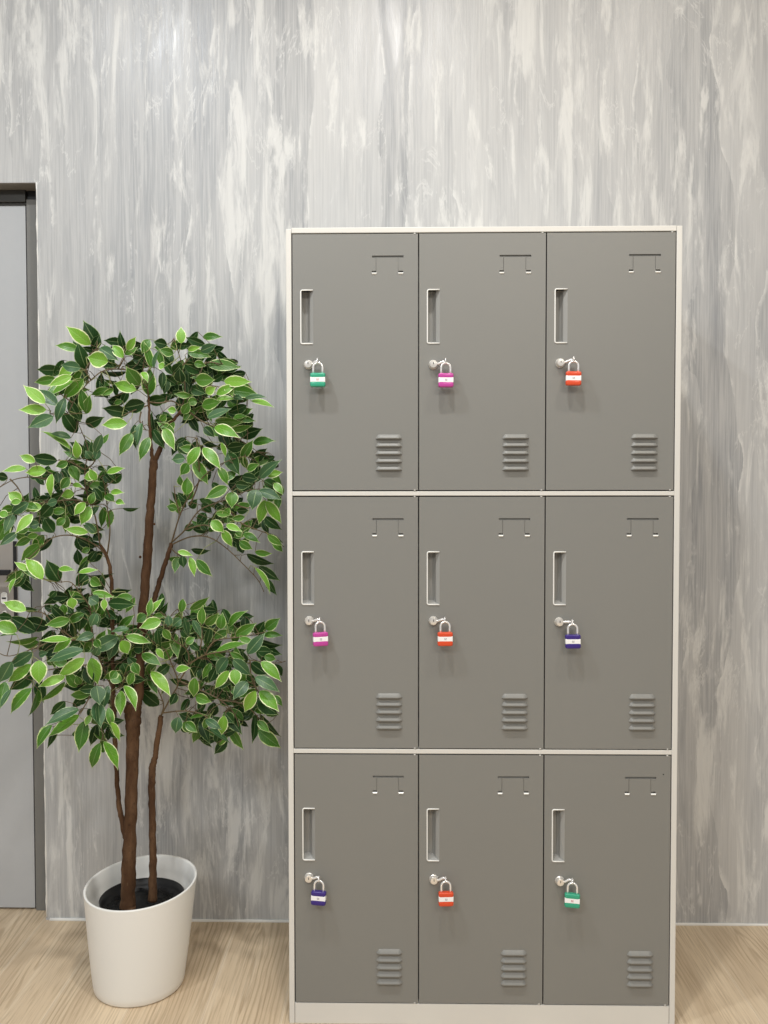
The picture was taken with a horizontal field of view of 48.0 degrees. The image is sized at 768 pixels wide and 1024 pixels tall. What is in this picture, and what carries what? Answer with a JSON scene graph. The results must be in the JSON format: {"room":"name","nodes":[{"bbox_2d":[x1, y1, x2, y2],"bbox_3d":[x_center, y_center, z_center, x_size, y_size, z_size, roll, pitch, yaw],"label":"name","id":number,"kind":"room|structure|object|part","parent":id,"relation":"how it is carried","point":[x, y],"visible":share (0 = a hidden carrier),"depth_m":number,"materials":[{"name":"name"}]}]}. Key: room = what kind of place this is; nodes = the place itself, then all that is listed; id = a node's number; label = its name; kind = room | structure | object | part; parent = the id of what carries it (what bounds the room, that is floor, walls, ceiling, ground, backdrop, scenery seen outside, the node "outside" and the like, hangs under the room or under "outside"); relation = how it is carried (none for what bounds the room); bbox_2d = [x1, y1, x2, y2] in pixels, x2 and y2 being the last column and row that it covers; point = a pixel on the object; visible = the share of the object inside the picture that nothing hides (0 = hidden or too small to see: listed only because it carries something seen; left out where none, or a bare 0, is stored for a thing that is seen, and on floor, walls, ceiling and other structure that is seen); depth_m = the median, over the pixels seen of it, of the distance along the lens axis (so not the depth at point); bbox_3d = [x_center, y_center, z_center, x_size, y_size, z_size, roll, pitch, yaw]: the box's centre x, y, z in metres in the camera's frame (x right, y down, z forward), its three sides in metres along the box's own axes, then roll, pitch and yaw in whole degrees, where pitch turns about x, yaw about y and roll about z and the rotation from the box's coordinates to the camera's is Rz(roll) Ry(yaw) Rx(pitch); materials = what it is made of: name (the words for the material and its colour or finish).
{"room":"locker room","nodes":[
{"label":"locker room","id":0,"kind":"room"},
{"bbox_2d":[0,0,767,923],"bbox_3d":[-0.214,-0.416,2.546,6.000,3.200,0.200,0,2,1],"label":"wall","id":1,"kind":"structure","parent":0,"point":[171,149],"depth_m":2.43,"materials":[{"name":"paint"}]},
{"bbox_2d":[0,183,45,909],"bbox_3d":[-1.403,0.125,2.537,0.901,2.121,0.103,0,2,1],"label":"door","id":2,"kind":"structure","parent":1,"relation":"in","point":[22,808],"depth_m":2.53,"materials":[{"name":"grey metal"}]},
{"bbox_3d":[-1.139,0.174,2.509,0.121,0.016,0.048,0,2,1],"label":"lever handle","id":3,"kind":"part","parent":2,"relation":"part of","materials":[{"name":"black plastic"}]},
{"bbox_3d":[-1.149,0.212,2.538,0.144,0.254,0.008,0,2,1],"label":"lock plate","id":4,"kind":"part","parent":2,"relation":"part of","materials":[{"name":"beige metal"}]},
{"bbox_3d":[-1.403,0.139,2.564,0.901,2.091,0.050,0,2,1],"label":"frame","id":5,"kind":"part","parent":2,"relation":"part of","materials":[{"name":"grey metal"}]},
{"bbox_2d":[35,182,47,916],"bbox_3d":[-0.982,0.122,2.477,0.008,2.110,0.007,0,2,1],"label":"trim","id":6,"kind":"structure","parent":1,"relation":"attached to","point":[46,900],"depth_m":2.48,"materials":[{"name":"white"}]},
{"bbox_2d":[49,918,767,925],"bbox_3d":[0.857,1.183,2.477,3.657,0.011,0.011,0,2,1],"label":"trim","id":7,"kind":"structure","parent":1,"relation":"attached to","point":[50,919],"depth_m":2.49,"materials":[{"name":"white"}]},
{"bbox_2d":[0,907,767,1023],"bbox_3d":[-0.251,1.279,0.364,6.000,0.050,4.670,0,2,1],"label":"floor","id":8,"kind":"structure","parent":0,"point":[236,972],"depth_m":2.22,"materials":[{"name":"brown wood"}]},
{"bbox_2d":[0,320,285,1007],"bbox_3d":[-0.596,0.362,2.146,0.701,1.669,0.340,0,2,-6],"label":"potted ficus","id":9,"kind":"object","parent":8,"relation":"on","point":[139,910],"visible":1,"depth_m":2.12,"materials":[{"name":"green plant"}]},
{"bbox_2d":[83,854,196,1007],"bbox_3d":[-0.617,1.062,2.197,0.278,0.268,0.278,0,2,1],"label":"pot","id":10,"kind":"object","parent":9,"relation":"on","point":[138,931],"depth_m":2.10,"materials":[{"name":"white ceramic"}]},
{"bbox_2d":[99,877,183,908],"bbox_3d":[-0.616,1.004,2.201,0.210,0.052,0.210,0,2,1],"label":"nursery pot","id":11,"kind":"object","parent":9,"relation":"on","point":[168,888],"depth_m":2.25,"materials":[{"name":"black plastic"}]},
{"bbox_2d":[286,226,681,1023],"bbox_3d":[0.230,0.270,2.200,0.900,1.850,0.479,0,2,1],"label":"tall cabinet","id":12,"kind":"object","parent":8,"relation":"on","point":[511,505],"visible":1,"depth_m":1.99,"materials":[{"name":"grey metal"}]},
{"bbox_2d":[301,291,312,342],"bbox_3d":[-0.175,-0.446,1.987,0.028,0.120,0.026,0,2,1],"label":"handle","id":13,"kind":"object","parent":12,"relation":"on","point":[306,296],"depth_m":2.00,"materials":[{"name":"grey metal"}]},
{"bbox_2d":[302,553,313,603],"bbox_3d":[-0.175,0.152,2.006,0.028,0.120,0.026,0,2,1],"label":"handle","id":14,"kind":"object","parent":12,"relation":"on","point":[307,558],"depth_m":2.01,"materials":[{"name":"grey metal"}]},
{"bbox_2d":[303,809,314,858],"bbox_3d":[-0.174,0.751,2.025,0.028,0.120,0.026,0,2,1],"label":"handle","id":15,"kind":"object","parent":12,"relation":"on","point":[308,814],"depth_m":2.03,"materials":[{"name":"grey metal"}]},
{"bbox_2d":[310,362,325,386],"bbox_3d":[-0.150,-0.312,1.955,0.034,0.057,0.014,0,2,1],"label":"padlock","id":16,"kind":"object","parent":12,"relation":"attached to","point":[316,379],"visible":1,"depth_m":1.95,"materials":[{"name":"teal metal"}]},
{"bbox_2d":[311,880,325,905],"bbox_3d":[-0.151,0.878,1.992,0.035,0.057,0.014,0,2,9],"label":"padlock","id":17,"kind":"object","parent":12,"relation":"attached to","point":[318,897],"visible":1,"depth_m":1.99,"materials":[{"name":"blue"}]},
{"bbox_2d":[313,621,327,646],"bbox_3d":[-0.145,0.278,1.974,0.035,0.057,0.014,0,2,-13],"label":"padlock","id":18,"kind":"object","parent":12,"relation":"attached to","point":[319,638],"visible":1,"depth_m":1.97,"materials":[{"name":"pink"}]},
{"bbox_3d":[-0.066,-0.342,1.983,0.286,0.584,0.016,0,2,1],"label":"locker door","id":19,"kind":"part","parent":12,"relation":"part of","materials":[{"name":"grey metal"}]},
{"bbox_3d":[-0.065,0.256,2.002,0.286,0.583,0.016,0,2,1],"label":"locker door","id":20,"kind":"part","parent":12,"relation":"part of","materials":[{"name":"grey metal"}]},
{"bbox_3d":[-0.064,0.856,2.021,0.286,0.586,0.016,0,2,1],"label":"locker door","id":21,"kind":"part","parent":12,"relation":"part of","materials":[{"name":"grey metal"}]},
{"bbox_2d":[428,810,438,859],"bbox_3d":[0.115,0.750,2.020,0.028,0.120,0.026,0,2,1],"label":"handle","id":22,"kind":"object","parent":12,"relation":"on","point":[433,815],"depth_m":2.03,"materials":[{"name":"grey metal"}]},
{"bbox_2d":[428,552,439,603],"bbox_3d":[0.114,0.152,2.001,0.028,0.120,0.026,0,2,1],"label":"handle","id":23,"kind":"object","parent":12,"relation":"on","point":[433,557],"depth_m":2.01,"materials":[{"name":"grey metal"}]},
{"bbox_2d":[428,290,439,342],"bbox_3d":[0.114,-0.446,1.982,0.028,0.120,0.026,0,2,1],"label":"handle","id":24,"kind":"object","parent":12,"relation":"on","point":[433,295],"depth_m":1.99,"materials":[{"name":"grey metal"}]},
{"bbox_2d":[437,621,452,645],"bbox_3d":[0.140,0.277,1.969,0.034,0.057,0.014,0,2,-3],"label":"padlock","id":25,"kind":"object","parent":12,"relation":"attached to","point":[444,638],"visible":1,"depth_m":1.96,"materials":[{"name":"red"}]},
{"bbox_2d":[438,880,453,906],"bbox_3d":[0.143,0.878,1.987,0.034,0.057,0.015,0,2,-3],"label":"padlock","id":26,"kind":"object","parent":12,"relation":"attached to","point":[445,898],"visible":1,"depth_m":1.98,"materials":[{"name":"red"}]},
{"bbox_2d":[438,362,453,387],"bbox_3d":[0.140,-0.310,1.950,0.034,0.057,0.014,0,2,-3],"label":"padlock","id":27,"kind":"object","parent":12,"relation":"attached to","point":[445,380],"visible":1,"depth_m":1.94,"materials":[{"name":"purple metal"}]},
{"bbox_3d":[0.226,0.856,2.016,0.287,0.586,0.016,0,2,1],"label":"locker door","id":28,"kind":"part","parent":12,"relation":"part of","materials":[{"name":"grey metal"}]},
{"bbox_3d":[0.225,0.256,1.997,0.287,0.583,0.016,0,2,1],"label":"locker door","id":29,"kind":"part","parent":12,"relation":"part of","materials":[{"name":"grey metal"}]},
{"bbox_3d":[0.224,-0.342,1.978,0.287,0.584,0.016,0,2,1],"label":"locker door","id":30,"kind":"part","parent":12,"relation":"part of","materials":[{"name":"grey metal"}]},
{"bbox_3d":[0.227,0.555,2.014,0.875,0.011,0.030,0,2,1],"label":"cross rail","id":31,"kind":"part","parent":12,"relation":"part of","materials":[{"name":"white metal"}]},
{"bbox_3d":[0.227,-0.043,1.995,0.875,0.010,0.030,0,2,1],"label":"cross rail","id":32,"kind":"part","parent":12,"relation":"part of","materials":[{"name":"white metal"}]},
{"bbox_2d":[553,810,564,860],"bbox_3d":[0.405,0.750,2.015,0.028,0.120,0.026,0,2,1],"label":"handle","id":33,"kind":"object","parent":12,"relation":"on","point":[558,815],"depth_m":2.02,"materials":[{"name":"grey metal"}]},
{"bbox_2d":[554,553,565,603],"bbox_3d":[0.405,0.152,1.996,0.028,0.120,0.026,0,2,1],"label":"handle","id":34,"kind":"object","parent":12,"relation":"on","point":[559,558],"depth_m":2.00,"materials":[{"name":"grey metal"}]},
{"bbox_2d":[556,289,567,341],"bbox_3d":[0.404,-0.447,1.977,0.028,0.120,0.026,0,2,1],"label":"handle","id":35,"kind":"object","parent":12,"relation":"on","point":[561,294],"depth_m":1.98,"materials":[{"name":"grey metal"}]},
{"bbox_2d":[564,882,579,908],"bbox_3d":[0.432,0.879,1.983,0.035,0.057,0.014,0,2,10],"label":"padlock","id":36,"kind":"object","parent":12,"relation":"attached to","point":[572,900],"visible":1,"depth_m":1.98,"materials":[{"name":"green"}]},
{"bbox_2d":[565,623,580,648],"bbox_3d":[0.430,0.282,1.964,0.035,0.057,0.014,0,2,4],"label":"padlock","id":37,"kind":"object","parent":12,"relation":"attached to","point":[572,641],"visible":1,"depth_m":1.96,"materials":[{"name":"blue metal"}]},
{"bbox_2d":[565,360,580,385],"bbox_3d":[0.427,-0.314,1.945,0.035,0.057,0.014,0,2,6],"label":"padlock","id":38,"kind":"object","parent":12,"relation":"attached to","point":[573,378],"visible":1,"depth_m":1.94,"materials":[{"name":"orange metal"}]},
{"bbox_3d":[0.517,0.856,2.011,0.290,0.586,0.016,0,2,1],"label":"locker door","id":39,"kind":"part","parent":12,"relation":"part of","materials":[{"name":"grey metal"}]},
{"bbox_3d":[0.516,0.256,1.992,0.290,0.583,0.016,0,2,1],"label":"locker door","id":40,"kind":"part","parent":12,"relation":"part of","materials":[{"name":"grey metal"}]},
{"bbox_3d":[0.516,-0.342,1.973,0.290,0.584,0.016,0,2,1],"label":"locker door","id":41,"kind":"part","parent":12,"relation":"part of","materials":[{"name":"grey metal"}]}
]}

